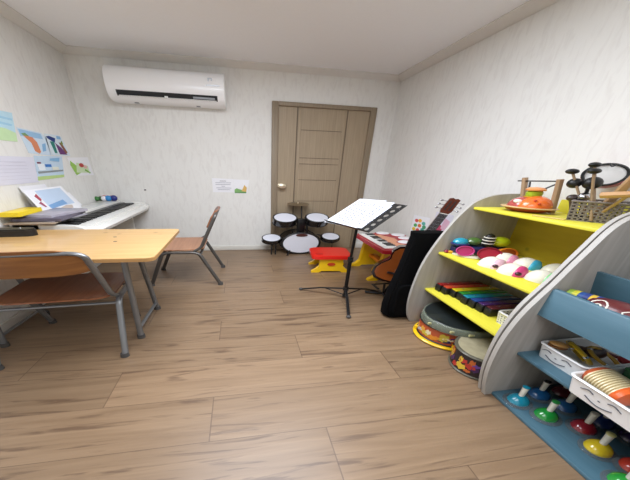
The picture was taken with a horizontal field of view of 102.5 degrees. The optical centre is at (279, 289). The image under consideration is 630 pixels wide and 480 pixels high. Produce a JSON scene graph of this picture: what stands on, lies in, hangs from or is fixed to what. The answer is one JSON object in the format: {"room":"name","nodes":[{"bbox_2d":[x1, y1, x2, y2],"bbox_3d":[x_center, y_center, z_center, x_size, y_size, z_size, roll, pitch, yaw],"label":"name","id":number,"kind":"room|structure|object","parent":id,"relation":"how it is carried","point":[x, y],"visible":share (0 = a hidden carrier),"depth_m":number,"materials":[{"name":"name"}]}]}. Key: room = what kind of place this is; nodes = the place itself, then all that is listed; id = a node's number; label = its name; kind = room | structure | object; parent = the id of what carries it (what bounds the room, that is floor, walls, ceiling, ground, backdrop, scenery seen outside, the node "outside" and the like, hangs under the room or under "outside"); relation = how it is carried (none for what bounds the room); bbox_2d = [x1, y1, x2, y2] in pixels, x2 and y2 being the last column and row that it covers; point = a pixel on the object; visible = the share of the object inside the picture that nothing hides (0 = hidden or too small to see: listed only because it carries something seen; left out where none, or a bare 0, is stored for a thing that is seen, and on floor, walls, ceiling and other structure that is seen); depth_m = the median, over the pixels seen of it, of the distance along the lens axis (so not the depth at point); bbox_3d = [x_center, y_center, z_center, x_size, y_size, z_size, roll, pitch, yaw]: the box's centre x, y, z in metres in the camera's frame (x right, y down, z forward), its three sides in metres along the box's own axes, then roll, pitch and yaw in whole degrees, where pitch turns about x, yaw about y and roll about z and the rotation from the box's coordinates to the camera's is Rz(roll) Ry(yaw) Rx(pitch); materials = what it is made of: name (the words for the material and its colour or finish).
{"room":"music room","nodes":[
{"label":"music room","id":0,"kind":"room"},
{"bbox_2d":[0,15,100,323],"bbox_3d":[-2.240,-0.434,0.887,0.185,2.460,5.734,-2,26,-8],"label":"wall","id":1,"kind":"structure","parent":0,"point":[35,86],"depth_m":2.50,"materials":[{"name":"paint"}]},
{"bbox_2d":[0,111,17,141],"bbox_3d":[-2.358,-1.379,2.099,0.004,0.226,0.412,-2,26,-8],"label":"drawing","id":2,"kind":"object","parent":1,"relation":"attached to","point":[7,128],"visible":1,"depth_m":2.18,"materials":[{"name":"paper"}]},
{"bbox_2d":[0,156,38,185],"bbox_3d":[-2.367,-1.073,2.258,0.006,0.225,0.533,-2,26,-8],"label":"notice","id":3,"kind":"object","parent":1,"relation":"attached to","point":[13,169],"visible":1,"depth_m":2.26,"materials":[{"name":"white paper"}]},
{"bbox_2d":[0,0,65,53],"bbox_3d":[-2.070,-1.517,0.377,0.096,0.058,5.734,-2,26,-8],"label":"trim","id":4,"kind":"structure","parent":1,"relation":"attached to","point":[8,12],"depth_m":2.40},
{"bbox_2d":[16,127,50,155],"bbox_3d":[-2.417,-1.455,2.483,0.005,0.217,0.371,-2,26,-8],"label":"drawing","id":5,"kind":"object","parent":1,"relation":"attached to","point":[35,142],"visible":1,"depth_m":2.47,"materials":[{"name":"paper"}]},
{"bbox_2d":[34,156,63,179],"bbox_3d":[-2.436,-1.297,2.668,0.007,0.225,0.506,-2,26,-8],"label":"drawing","id":6,"kind":"object","parent":1,"relation":"attached to","point":[47,167],"visible":1,"depth_m":2.64,"materials":[{"name":"paper"}]},
{"bbox_2d":[0,263,101,331],"bbox_3d":[-2.167,0.635,1.420,0.024,0.075,5.717,-2,26,-8],"label":"baseboard","id":7,"kind":"structure","parent":1,"relation":"attached to","point":[22,314],"depth_m":2.18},
{"bbox_2d":[44,134,69,155],"bbox_3d":[-2.467,-1.603,2.790,0.006,0.204,0.354,-2,26,-8],"label":"drawing","id":8,"kind":"object","parent":1,"relation":"attached to","point":[56,144],"visible":1,"depth_m":2.77,"materials":[{"name":"paper"}]},
{"bbox_2d":[67,157,93,175],"bbox_3d":[-2.523,-1.564,3.188,0.006,0.218,0.499,-2,26,-8],"label":"drawing","id":9,"kind":"object","parent":1,"relation":"attached to","point":[81,166],"visible":1,"depth_m":3.18,"materials":[{"name":"paper"}]},
{"bbox_2d":[62,54,400,245],"bbox_3d":[-0.456,-1.818,3.807,4.663,2.460,0.135,-2,26,-8],"label":"wall","id":10,"kind":"structure","parent":0,"point":[174,154],"depth_m":3.52,"materials":[{"name":"paint"}]},
{"bbox_2d":[102,64,226,109],"bbox_3d":[-1.371,-2.490,3.089,1.370,0.354,0.277,-2,26,-8],"label":"air conditioner","id":11,"kind":"object","parent":10,"relation":"attached to","point":[123,84],"visible":1,"depth_m":3.00,"materials":[{"name":"white plastic"}]},
{"bbox_2d":[115,89,217,101],"bbox_3d":[-1.354,-2.356,3.056,1.163,0.052,0.073,-2,26,-8],"label":"outlet","id":12,"kind":"object","parent":11,"relation":"attached to","point":[158,95],"depth_m":3.04,"materials":[{"name":"plastic"}]},
{"bbox_2d":[212,178,233,191],"bbox_3d":[-0.857,-1.571,3.784,0.315,0.196,0.005,-2,26,-8],"label":"notice","id":13,"kind":"object","parent":10,"relation":"attached to","point":[219,185],"visible":1,"depth_m":3.78,"materials":[{"name":"paper"}]},
{"bbox_2d":[63,45,400,81],"bbox_3d":[-0.410,-2.850,3.186,4.293,0.058,0.070,-2,26,-8],"label":"trim","id":14,"kind":"structure","parent":10,"relation":"attached to","point":[76,50],"depth_m":3.14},
{"bbox_2d":[234,179,248,193],"bbox_3d":[-0.583,-1.571,3.830,0.235,0.201,0.003,-2,26,-8],"label":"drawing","id":15,"kind":"object","parent":10,"relation":"attached to","point":[240,186],"visible":1,"depth_m":3.83,"materials":[{"name":"paper"}]},
{"bbox_2d":[199,243,362,250],"bbox_3d":[-0.476,-0.715,4.265,4.293,0.075,0.018,-2,26,-8],"label":"baseboard","id":16,"kind":"structure","parent":10,"relation":"attached to","point":[237,247],"depth_m":4.24,"materials":[{"name":"wood"}]},
{"bbox_2d":[271,101,376,249],"bbox_3d":[0.618,-1.667,3.989,1.528,2.083,0.233,-2,26,-8],"label":"door","id":17,"kind":"structure","parent":10,"relation":"in","point":[320,153],"depth_m":3.82,"materials":[{"name":"brown wood"}]},
{"bbox_2d":[2,0,528,73],"bbox_3d":[0.007,-1.675,0.642,4.663,0.100,6.004,-2,26,-8],"label":"ceiling","id":18,"kind":"structure","parent":0,"point":[379,36],"depth_m":2.35,"materials":[{"name":"paint"}]},
{"bbox_2d":[0,247,629,479],"bbox_3d":[-0.060,0.622,1.772,4.663,0.100,6.004,-2,26,-8],"label":"floor","id":19,"kind":"structure","parent":0,"point":[255,375],"depth_m":1.59,"materials":[{"name":"brown wood"}]},
{"bbox_2d":[0,250,140,370],"bbox_3d":[-1.573,0.027,1.825,0.880,0.840,0.715,-2,26,-8],"label":"chair","id":20,"kind":"object","parent":19,"relation":"on","point":[55,276],"visible":0.86,"depth_m":1.73,"materials":[{"name":"brown wood"}]},
{"bbox_2d":[9,200,148,273],"bbox_3d":[-2.129,-0.584,3.085,0.602,0.795,1.687,-2,26,-8],"label":"digital piano","id":21,"kind":"object","parent":19,"relation":"on","point":[118,214],"visible":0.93,"depth_m":2.86,"materials":[{"name":"white plastic"}]},
{"bbox_2d":[3,221,60,224],"bbox_3d":[-2.159,-0.632,2.272,0.369,0.008,0.418,-6,27,-16],"label":"magazine","id":22,"kind":"object","parent":21,"relation":"on","point":[11,222],"visible":0.42,"depth_m":2.12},
{"bbox_2d":[9,214,86,221],"bbox_3d":[-2.143,-0.675,2.344,0.386,0.006,0.428,2,26,2],"label":"magazine","id":23,"kind":"object","parent":22,"relation":"on","point":[80,214],"visible":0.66,"depth_m":2.26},
{"bbox_2d":[11,211,85,221],"bbox_3d":[-2.135,-0.695,2.351,0.370,0.024,0.472,-4,27,-12],"label":"magazine","id":24,"kind":"object","parent":23,"relation":"on","point":[65,217],"visible":0.58,"depth_m":2.17,"materials":[{"name":"paper"}]},
{"bbox_2d":[22,208,87,217],"bbox_3d":[-2.148,-0.727,2.363,0.347,0.022,0.448,4,26,4],"label":"magazine","id":25,"kind":"object","parent":24,"relation":"on","point":[55,212],"visible":0.68,"depth_m":2.31,"materials":[{"name":"paper"}]},
{"bbox_2d":[0,207,41,216],"bbox_3d":[-2.262,-0.682,2.199,0.139,0.035,0.331,-5,27,-13],"label":"folder","id":26,"kind":"object","parent":25,"relation":"on","point":[19,212],"visible":1,"depth_m":2.14,"materials":[{"name":"plastic"}]},
{"bbox_2d":[19,184,46,206],"bbox_3d":[-2.360,-0.892,2.490,0.042,0.267,0.404,-2,26,-8],"label":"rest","id":27,"kind":"object","parent":21,"relation":"on","point":[30,187],"visible":0.11,"depth_m":2.37,"materials":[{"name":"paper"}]},
{"bbox_2d":[22,186,81,210],"bbox_3d":[-2.302,-0.919,2.577,0.104,0.235,0.634,-2,26,-8],"label":"sheet music","id":28,"kind":"object","parent":21,"relation":"on","point":[50,197],"visible":0.92,"depth_m":2.53,"materials":[{"name":"paper"}]},
{"bbox_2d":[95,195,117,200],"bbox_3d":[-2.428,-1.276,3.496,0.307,0.078,0.109,-2,26,-8],"label":"toy caterpillar","id":29,"kind":"object","parent":21,"relation":"on","point":[112,197],"visible":0.96,"depth_m":3.47,"materials":[{"name":"paint"}]},
{"bbox_2d":[0,229,178,347],"bbox_3d":[-1.558,-0.014,2.010,1.394,0.751,0.819,-2,26,-8],"label":"school desk","id":30,"kind":"object","parent":19,"relation":"on","point":[123,246],"visible":0.88,"depth_m":1.88,"materials":[{"name":"brown wood"}]},
{"bbox_2d":[0,227,37,236],"bbox_3d":[-2.144,-0.444,1.932,0.453,0.060,0.095,-4,27,-12],"label":"pencil case","id":31,"kind":"object","parent":30,"relation":"on","point":[7,231],"visible":1,"depth_m":1.93,"materials":[{"name":"black plastic"}]},
{"bbox_2d":[151,206,224,285],"bbox_3d":[-1.133,-0.546,3.017,0.874,0.840,0.617,-2,26,-8],"label":"chair","id":32,"kind":"object","parent":19,"relation":"on","point":[189,245],"visible":0.91,"depth_m":2.88,"materials":[{"name":"brown wood"}]},
{"bbox_2d":[262,202,339,255],"bbox_3d":[0.345,-0.978,4.036,1.288,0.794,0.414,-2,26,-8],"label":"drum kit","id":33,"kind":"object","parent":19,"relation":"on","point":[299,240],"visible":0.97,"depth_m":3.98,"materials":[{"name":"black plastic"}]},
{"bbox_2d":[308,247,349,272],"bbox_3d":[0.694,-0.424,3.547,0.566,0.248,0.419,0,26,-4],"label":"stool","id":34,"kind":"object","parent":19,"relation":"on","point":[328,258],"visible":0.96,"depth_m":3.41,"materials":[{"name":"paint"}]},
{"bbox_2d":[299,204,406,317],"bbox_3d":[0.769,-0.397,2.632,0.798,1.010,0.757,-15,31,-30],"label":"music stand","id":35,"kind":"object","parent":19,"relation":"on","point":[345,288],"visible":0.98,"depth_m":2.47,"materials":[{"name":"black metal"}]},
{"bbox_2d":[325,199,385,225],"bbox_3d":[0.734,-0.768,2.480,0.490,0.239,0.292,-7,28,-17],"label":"sheet music","id":36,"kind":"object","parent":35,"relation":"on","point":[352,213],"visible":1,"depth_m":2.47,"materials":[{"name":"paper"}]},
{"bbox_2d":[349,202,393,227],"bbox_3d":[0.792,-0.727,2.401,0.462,0.224,0.279,-7,28,-17],"label":"sheet music","id":37,"kind":"object","parent":35,"relation":"on","point":[385,205],"visible":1,"depth_m":2.33,"materials":[{"name":"paper"}]},
{"bbox_2d":[365,283,388,295],"bbox_3d":[1.222,-0.095,2.710,0.476,0.422,0.297,0,26,-3],"label":"guitar stand","id":38,"kind":"object","parent":19,"relation":"on","point":[383,292],"visible":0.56,"depth_m":2.81,"materials":[{"name":"black metal"}]},
{"bbox_2d":[371,198,464,282],"bbox_3d":[1.357,-0.466,2.523,0.767,0.868,0.204,5,26,7],"label":"acoustic guitar","id":39,"kind":"object","parent":38,"relation":"on","point":[384,269],"visible":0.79,"depth_m":2.56,"materials":[{"name":"brown wood"}]},
{"bbox_2d":[351,232,408,280],"bbox_3d":[1.438,-0.431,3.329,0.676,0.492,0.832,-2,26,-8],"label":"keyboard","id":40,"kind":"object","parent":19,"relation":"on","point":[377,246],"visible":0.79,"depth_m":3.33,"materials":[{"name":"plastic"}]},
{"bbox_2d":[380,230,442,317],"bbox_3d":[1.263,-0.120,2.305,0.544,0.828,0.213,-2,26,-8],"label":"bag","id":41,"kind":"object","parent":19,"relation":"on","point":[394,302],"visible":0.61,"depth_m":2.23,"materials":[{"name":"black fabric"}]},
{"bbox_2d":[448,336,492,380],"bbox_3d":[1.502,0.489,1.827,0.489,0.171,0.356,-2,26,-8],"label":"drum","id":42,"kind":"object","parent":19,"relation":"on","point":[467,355],"visible":0.44,"depth_m":1.77,"materials":[{"name":"paint"}]},
{"bbox_2d":[406,194,629,388],"bbox_3d":[1.626,-0.053,1.827,0.838,1.150,0.835,-2,26,-8],"label":"storage shelf","id":43,"kind":"object","parent":19,"relation":"on","point":[548,241],"visible":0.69,"depth_m":1.96,"materials":[{"name":"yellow wood"}]},
{"bbox_2d":[413,322,453,350],"bbox_3d":[1.501,0.375,2.189,0.663,0.054,0.483,-2,26,-8],"label":"tambourine","id":44,"kind":"object","parent":43,"relation":"on","point":[415,326],"visible":0.29,"depth_m":2.07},
{"bbox_2d":[416,311,457,347],"bbox_3d":[1.502,0.319,2.162,0.617,0.141,0.449,-2,26,-8],"label":"drum","id":45,"kind":"object","parent":44,"relation":"on","point":[426,331],"visible":0.24,"depth_m":2.04,"materials":[{"name":"paint"}]},
{"bbox_2d":[422,301,493,337],"bbox_3d":[1.532,0.237,2.095,0.705,0.061,0.507,-2,26,-8],"label":"drum","id":46,"kind":"object","parent":45,"relation":"on","point":[442,317],"visible":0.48,"depth_m":1.99,"materials":[{"name":"paint"}]},
{"bbox_2d":[428,322,474,336],"bbox_3d":[1.313,0.314,1.934,0.313,0.015,0.073,18,31,30],"label":"print","id":47,"kind":"object","parent":46,"relation":"attached to","point":[436,325],"depth_m":1.91,"materials":[{"name":"paint"}]},
{"bbox_2d":[435,281,482,291],"bbox_3d":[1.572,-0.030,2.205,0.418,0.068,0.054,-2,26,-8],"label":"bar","id":48,"kind":"object","parent":43,"relation":"on","point":[438,287],"visible":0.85,"depth_m":2.18,"materials":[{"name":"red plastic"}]},
{"bbox_2d":[441,284,489,294],"bbox_3d":[1.591,-0.005,2.155,0.418,0.068,0.054,-2,26,-8],"label":"bar","id":49,"kind":"object","parent":43,"relation":"on","point":[446,289],"visible":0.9,"depth_m":2.13,"materials":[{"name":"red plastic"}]},
{"bbox_2d":[452,253,480,259],"bbox_3d":[1.475,-0.271,1.986,0.192,0.022,0.097,20,32,32],"label":"castanet","id":50,"kind":"object","parent":43,"relation":"on","point":[455,254],"visible":0.62,"depth_m":1.95,"materials":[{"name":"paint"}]},
{"bbox_2d":[456,246,474,255],"bbox_3d":[1.450,-0.315,1.982,0.130,0.073,0.104,7,27,11],"label":"cup","id":51,"kind":"object","parent":50,"relation":"on","point":[463,250],"visible":1,"depth_m":1.96,"materials":[{"name":"paint"}]},
{"bbox_2d":[449,286,498,297],"bbox_3d":[1.633,0.019,2.108,0.418,0.068,0.054,-2,26,-8],"label":"bar","id":52,"kind":"object","parent":43,"relation":"on","point":[454,291],"visible":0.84,"depth_m":2.08,"materials":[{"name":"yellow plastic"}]},
{"bbox_2d":[450,244,504,255],"bbox_3d":[1.618,-0.323,2.052,0.417,0.065,0.121,-2,26,-8],"label":"tray","id":53,"kind":"object","parent":43,"relation":"on","point":[453,248],"visible":0.36,"depth_m":2.02,"materials":[{"name":"paint"}]},
{"bbox_2d":[451,238,469,245],"bbox_3d":[1.448,-0.381,2.009,0.148,0.068,0.108,-2,26,-8],"label":"ball","id":54,"kind":"object","parent":53,"relation":"on","point":[458,241],"visible":1,"depth_m":1.98,"materials":[{"name":"paint"}]},
{"bbox_2d":[468,237,481,245],"bbox_3d":[1.575,-0.390,2.035,0.126,0.068,0.090,-2,26,-8],"label":"ball","id":55,"kind":"object","parent":53,"relation":"on","point":[473,241],"visible":0.85,"depth_m":2.00,"materials":[{"name":"paint"}]},
{"bbox_2d":[481,233,496,247],"bbox_3d":[1.657,-0.389,1.988,0.104,0.112,0.076,-2,26,-8],"label":"shaker","id":56,"kind":"object","parent":53,"relation":"on","point":[489,240],"visible":1,"depth_m":1.97,"materials":[{"name":"black plastic"}]},
{"bbox_2d":[493,237,510,246],"bbox_3d":[1.775,-0.383,2.018,0.148,0.080,0.106,-2,26,-8],"label":"ball","id":57,"kind":"object","parent":53,"relation":"on","point":[500,241],"visible":0.8,"depth_m":1.98,"materials":[{"name":"paint"}]},
{"bbox_2d":[456,289,506,300],"bbox_3d":[1.652,0.045,2.057,0.418,0.068,0.054,-2,26,-8],"label":"bar","id":58,"kind":"object","parent":43,"relation":"on","point":[460,294],"visible":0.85,"depth_m":2.04,"materials":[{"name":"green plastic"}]},
{"bbox_2d":[460,293,512,304],"bbox_3d":[1.650,0.071,2.004,0.418,0.068,0.054,-2,26,-8],"label":"bar","id":59,"kind":"object","parent":43,"relation":"on","point":[465,298],"visible":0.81,"depth_m":1.98,"materials":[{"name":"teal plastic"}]},
{"bbox_2d":[477,248,502,258],"bbox_3d":[1.582,-0.273,1.903,0.160,0.087,0.112,-2,26,-8],"label":"cup","id":60,"kind":"object","parent":43,"relation":"on","point":[485,252],"visible":0.76,"depth_m":1.90,"materials":[{"name":"paint"}]},
{"bbox_2d":[477,257,506,269],"bbox_3d":[1.522,-0.198,1.791,0.176,0.070,0.146,-2,26,-8],"label":"animal castanet","id":61,"kind":"object","parent":43,"relation":"on","point":[494,263],"visible":0.86,"depth_m":1.76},
{"bbox_2d":[467,296,520,308],"bbox_3d":[1.669,0.097,1.953,0.418,0.068,0.054,-2,26,-8],"label":"bar","id":62,"kind":"object","parent":43,"relation":"on","point":[472,302],"visible":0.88,"depth_m":1.93,"materials":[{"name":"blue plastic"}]},
{"bbox_2d":[475,299,523,311],"bbox_3d":[1.689,0.122,1.903,0.418,0.068,0.054,-2,26,-8],"label":"bar","id":63,"kind":"object","parent":43,"relation":"on","point":[480,306],"visible":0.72,"depth_m":1.88,"materials":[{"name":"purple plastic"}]},
{"bbox_2d":[483,304,517,316],"bbox_3d":[1.709,0.147,1.852,0.418,0.068,0.054,-2,26,-8],"label":"bar","id":64,"kind":"object","parent":43,"relation":"on","point":[492,310],"visible":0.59,"depth_m":1.81,"materials":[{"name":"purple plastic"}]},
{"bbox_2d":[496,309,513,324],"bbox_3d":[1.632,0.214,1.686,0.262,0.091,0.178,-2,26,-8],"label":"basket","id":65,"kind":"object","parent":43,"relation":"on","point":[500,319],"visible":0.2,"depth_m":1.72,"materials":[{"name":"white plastic"}]},
{"bbox_2d":[496,253,518,263],"bbox_3d":[1.700,-0.239,1.884,0.182,0.070,0.142,-2,26,-8],"label":"animal castanet","id":66,"kind":"object","parent":43,"relation":"on","point":[509,258],"visible":0.59,"depth_m":1.84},
{"bbox_2d":[496,263,528,277],"bbox_3d":[1.557,-0.137,1.669,0.179,0.070,0.147,-2,26,-8],"label":"animal castanet","id":67,"kind":"object","parent":43,"relation":"on","point":[510,269],"visible":0.96,"depth_m":1.63,"materials":[{"name":"plastic"}]},
{"bbox_2d":[520,177,528,195],"bbox_3d":[1.831,-0.724,1.885,0.040,0.215,0.089,-18,33,-35],"label":"wooden stick","id":68,"kind":"object","parent":43,"relation":"on","point":[524,184],"visible":0.56,"depth_m":1.86,"materials":[{"name":"wood"}]},
{"bbox_2d":[513,258,541,270],"bbox_3d":[1.772,-0.191,1.791,0.182,0.070,0.142,-2,26,-8],"label":"animal castanet","id":69,"kind":"object","parent":43,"relation":"on","point":[531,264],"visible":0.91,"depth_m":1.75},
{"bbox_2d":[501,187,558,212],"bbox_3d":[1.756,-0.627,1.749,0.287,0.164,0.279,-2,26,-8],"label":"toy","id":70,"kind":"object","parent":43,"relation":"on","point":[533,201],"visible":1,"depth_m":1.70,"materials":[{"name":"paint"}]},
{"bbox_2d":[523,270,551,283],"bbox_3d":[1.649,-0.086,1.569,0.179,0.070,0.147,-2,26,-8],"label":"animal castanet","id":71,"kind":"object","parent":43,"relation":"on","point":[536,276],"visible":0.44,"depth_m":1.55,"materials":[{"name":"plastic"}]},
{"bbox_2d":[540,263,560,272],"bbox_3d":[1.873,-0.138,1.689,0.182,0.070,0.142,-2,26,-8],"label":"animal castanet","id":72,"kind":"object","parent":43,"relation":"on","point":[551,267],"visible":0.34,"depth_m":1.68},
{"bbox_2d":[548,179,564,213],"bbox_3d":[1.838,-0.619,1.671,0.076,0.213,0.039,14,29,24],"label":"wooden stick","id":73,"kind":"object","parent":43,"relation":"on","point":[559,182],"visible":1,"depth_m":1.65,"materials":[{"name":"paint"}]},
{"bbox_2d":[566,199,629,223],"bbox_3d":[1.895,-0.467,1.489,0.311,0.114,0.237,-16,31,-32],"label":"wire basket","id":74,"kind":"object","parent":43,"relation":"on","point":[603,220],"visible":0.66,"depth_m":1.44,"materials":[{"name":"metal"}]},
{"bbox_2d":[566,194,576,216],"bbox_3d":[1.786,-0.512,1.534,0.091,0.131,0.055,14,29,24],"label":"bell","id":75,"kind":"object","parent":74,"relation":"in","point":[569,198],"visible":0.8,"depth_m":1.51,"materials":[{"name":"metal"}]},
{"bbox_2d":[565,169,586,217],"bbox_3d":[1.786,-0.578,1.512,0.192,0.270,0.062,16,30,27],"label":"mallet","id":76,"kind":"object","parent":74,"relation":"in","point":[572,172],"visible":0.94,"depth_m":1.49,"materials":[{"name":"paint"}]},
{"bbox_2d":[577,193,589,216],"bbox_3d":[1.819,-0.506,1.507,0.118,0.144,0.053,-2,26,-8],"label":"bell","id":77,"kind":"object","parent":74,"relation":"in","point":[582,196],"visible":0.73,"depth_m":1.47,"materials":[{"name":"silver metal"}]},
{"bbox_2d":[566,177,603,215],"bbox_3d":[1.794,-0.554,1.514,0.147,0.235,0.100,17,30,28],"label":"castanet","id":78,"kind":"object","parent":74,"relation":"in","point":[571,183],"visible":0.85,"depth_m":1.46,"materials":[{"name":"black plastic"}]},
{"bbox_2d":[587,168,601,217],"bbox_3d":[1.768,-0.544,1.438,0.127,0.273,0.052,6,27,9],"label":"mallet","id":79,"kind":"object","parent":74,"relation":"in","point":[593,171],"visible":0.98,"depth_m":1.39,"materials":[{"name":"paint"}]},
{"bbox_2d":[580,163,629,187],"bbox_3d":[1.959,-0.683,1.508,0.177,0.140,0.202,-19,33,-36],"label":"tambourine","id":80,"kind":"object","parent":74,"relation":"in","point":[613,174],"visible":0.69,"depth_m":1.47,"materials":[{"name":"paint"}]},
{"bbox_2d":[587,176,629,217],"bbox_3d":[1.851,-0.518,1.384,0.048,0.284,0.214,12,28,20],"label":"wooden stick","id":81,"kind":"object","parent":74,"relation":"in","point":[625,185],"visible":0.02,"depth_m":1.35,"materials":[{"name":"paint"}]},
{"bbox_2d":[593,194,628,217],"bbox_3d":[1.817,-0.450,1.382,0.021,0.162,0.190,12,28,20],"label":"wooden stick","id":82,"kind":"object","parent":74,"relation":"in","point":[623,198],"visible":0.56,"depth_m":1.35,"materials":[{"name":"paint"}]},
{"bbox_2d":[599,191,629,197],"bbox_3d":[1.809,-0.485,1.276,0.056,0.061,0.233,-17,32,-33],"label":"tube","id":83,"kind":"object","parent":74,"relation":"in","point":[620,194],"visible":1,"depth_m":1.31,"materials":[{"name":"paint"}]},
{"bbox_2d":[481,216,629,479],"bbox_3d":[1.748,0.330,1.056,0.851,1.150,0.869,-2,26,-8],"label":"storage shelf","id":84,"kind":"object","parent":19,"relation":"on","point":[602,269],"visible":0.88,"depth_m":1.30,"materials":[{"name":"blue wood"}]},
{"bbox_2d":[507,385,530,406],"bbox_3d":[1.473,0.637,1.526,0.174,0.125,0.126,-2,26,-8],"label":"bell","id":85,"kind":"object","parent":84,"relation":"on","point":[520,399],"visible":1,"depth_m":1.51,"materials":[{"name":"paint"}]},
{"bbox_2d":[528,379,551,400],"bbox_3d":[1.647,0.620,1.571,0.174,0.125,0.126,-2,26,-8],"label":"bell","id":86,"kind":"object","parent":84,"relation":"on","point":[539,393],"visible":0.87,"depth_m":1.56,"materials":[{"name":"paint"}]},
{"bbox_2d":[534,399,560,422],"bbox_3d":[1.548,0.684,1.434,0.174,0.125,0.126,-2,26,-8],"label":"bell","id":87,"kind":"object","parent":84,"relation":"on","point":[545,414],"visible":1,"depth_m":1.42,"materials":[{"name":"paint"}]},
{"bbox_2d":[551,385,570,397],"bbox_3d":[1.822,0.615,1.592,0.174,0.125,0.126,-2,26,-8],"label":"bell","id":88,"kind":"object","parent":84,"relation":"on","point":[562,391],"visible":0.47,"depth_m":1.59,"materials":[{"name":"paint"}]},
{"bbox_2d":[556,392,577,413],"bbox_3d":[1.726,0.660,1.494,0.174,0.125,0.126,-2,26,-8],"label":"bell","id":89,"kind":"object","parent":84,"relation":"on","point":[567,405],"visible":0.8,"depth_m":1.48,"materials":[{"name":"paint"}]},
{"bbox_2d":[539,337,629,375],"bbox_3d":[1.733,0.373,1.389,0.488,0.090,0.228,-2,26,-8],"label":"storage bin","id":90,"kind":"object","parent":84,"relation":"on","point":[567,361],"visible":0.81,"depth_m":1.40,"materials":[{"name":"white plastic"}]},
{"bbox_2d":[547,340,569,349],"bbox_3d":[1.573,0.315,1.416,0.083,0.038,0.074,-2,26,-8],"label":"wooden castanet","id":91,"kind":"object","parent":90,"relation":"in","point":[558,345],"visible":1,"depth_m":1.40,"materials":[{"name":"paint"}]},
{"bbox_2d":[566,340,592,365],"bbox_3d":[1.654,0.348,1.386,0.142,0.105,0.154,-2,26,-8],"label":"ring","id":92,"kind":"object","parent":90,"relation":"in","point":[577,350],"visible":0.99,"depth_m":1.35,"materials":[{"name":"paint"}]},
{"bbox_2d":[571,345,607,357],"bbox_3d":[1.757,0.353,1.416,0.194,0.063,0.082,0,26,-4],"label":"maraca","id":93,"kind":"object","parent":90,"relation":"in","point":[600,353],"visible":0.65,"depth_m":1.39,"materials":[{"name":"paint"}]},
{"bbox_2d":[587,346,619,365],"bbox_3d":[1.744,0.367,1.350,0.194,0.074,0.141,-2,26,-8],"label":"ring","id":94,"kind":"object","parent":90,"relation":"in","point":[589,348],"visible":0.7,"depth_m":1.35,"materials":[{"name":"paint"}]},
{"bbox_2d":[570,411,599,435],"bbox_3d":[1.690,0.720,1.371,0.174,0.125,0.126,-2,26,-8],"label":"bell","id":95,"kind":"object","parent":84,"relation":"on","point":[586,426],"visible":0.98,"depth_m":1.36,"materials":[{"name":"paint"}]},
{"bbox_2d":[567,289,603,299],"bbox_3d":[1.582,0.074,1.183,0.068,0.041,0.322,-12,29,-25],"label":"rainstick","id":96,"kind":"object","parent":84,"relation":"in","point":[581,294],"visible":0.34,"depth_m":1.25,"materials":[{"name":"paint"}]},
{"bbox_2d":[569,366,629,431],"bbox_3d":[1.635,0.518,1.085,0.448,0.094,0.399,-2,26,-8],"label":"storage bin","id":97,"kind":"object","parent":84,"relation":"on","point":[611,408],"visible":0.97,"depth_m":1.12,"materials":[{"name":"white plastic"}]},
{"bbox_2d":[582,367,629,405],"bbox_3d":[1.540,0.449,1.151,0.196,0.102,0.188,-2,26,-8],"label":"ribbed caterpillar","id":98,"kind":"object","parent":97,"relation":"in","point":[610,382],"visible":0.91,"depth_m":1.14,"materials":[{"name":"paint"}]},
{"bbox_2d":[583,431,616,457],"bbox_3d":[1.636,0.770,1.266,0.174,0.125,0.126,-2,26,-8],"label":"bell","id":99,"kind":"object","parent":84,"relation":"on","point":[601,448],"visible":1,"depth_m":1.26,"materials":[{"name":"paint"}]},
{"bbox_2d":[593,414,615,429],"bbox_3d":[1.834,0.707,1.404,0.174,0.125,0.126,-2,26,-8],"label":"bell","id":100,"kind":"object","parent":84,"relation":"on","point":[603,422],"visible":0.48,"depth_m":1.39,"materials":[{"name":"paint"}]},
{"bbox_2d":[588,298,629,316],"bbox_3d":[1.531,0.101,1.129,0.153,0.084,0.229,-2,26,-8],"label":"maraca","id":101,"kind":"object","parent":84,"relation":"on","point":[621,307],"visible":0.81,"depth_m":1.12,"materials":[{"name":"paint"}]},
{"bbox_2d":[606,471,629,479],"bbox_3d":[1.572,0.839,1.122,0.174,0.125,0.126,-2,26,-8],"label":"bell","id":102,"kind":"object","parent":84,"relation":"on","point":[616,475],"visible":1,"depth_m":1.15,"materials":[{"name":"paint"}]},
{"bbox_2d":[618,457,629,472],"bbox_3d":[1.711,0.812,1.185,0.174,0.125,0.126,-2,26,-8],"label":"bell","id":103,"kind":"object","parent":84,"relation":"on","point":[624,462],"visible":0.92,"depth_m":1.21,"materials":[{"name":"paint"}]},
{"bbox_2d":[618,429,629,443],"bbox_3d":[1.895,0.750,1.321,0.174,0.125,0.126,-2,26,-8],"label":"bell","id":104,"kind":"object","parent":84,"relation":"on","point":[623,434],"visible":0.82,"depth_m":1.34,"materials":[{"name":"paint"}]},
{"bbox_2d":[372,0,629,236],"bbox_3d":[2.188,-0.620,1.527,0.185,2.460,5.734,-2,26,-8],"label":"wall","id":105,"kind":"structure","parent":0,"point":[546,95],"depth_m":2.08,"materials":[{"name":"paint"}]},
{"bbox_2d":[410,215,429,230],"bbox_3d":[1.826,-0.839,3.282,0.008,0.245,0.324,-2,26,-8],"label":"poster","id":106,"kind":"object","parent":105,"relation":"attached to","point":[419,222],"visible":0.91,"depth_m":3.28,"materials":[{"name":"paper"}]},
{"bbox_2d":[435,212,453,230],"bbox_3d":[1.883,-0.749,2.928,0.003,0.270,0.270,-2,26,-8],"label":"poster","id":107,"kind":"object","parent":105,"relation":"attached to","point":[449,218],"visible":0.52,"depth_m":2.86,"materials":[{"name":"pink paper"}]},
{"bbox_2d":[398,0,559,81],"bbox_3d":[2.080,-1.691,0.977,0.096,0.058,5.734,-2,26,-8],"label":"trim","id":108,"kind":"structure","parent":105,"relation":"attached to","point":[530,7],"depth_m":2.29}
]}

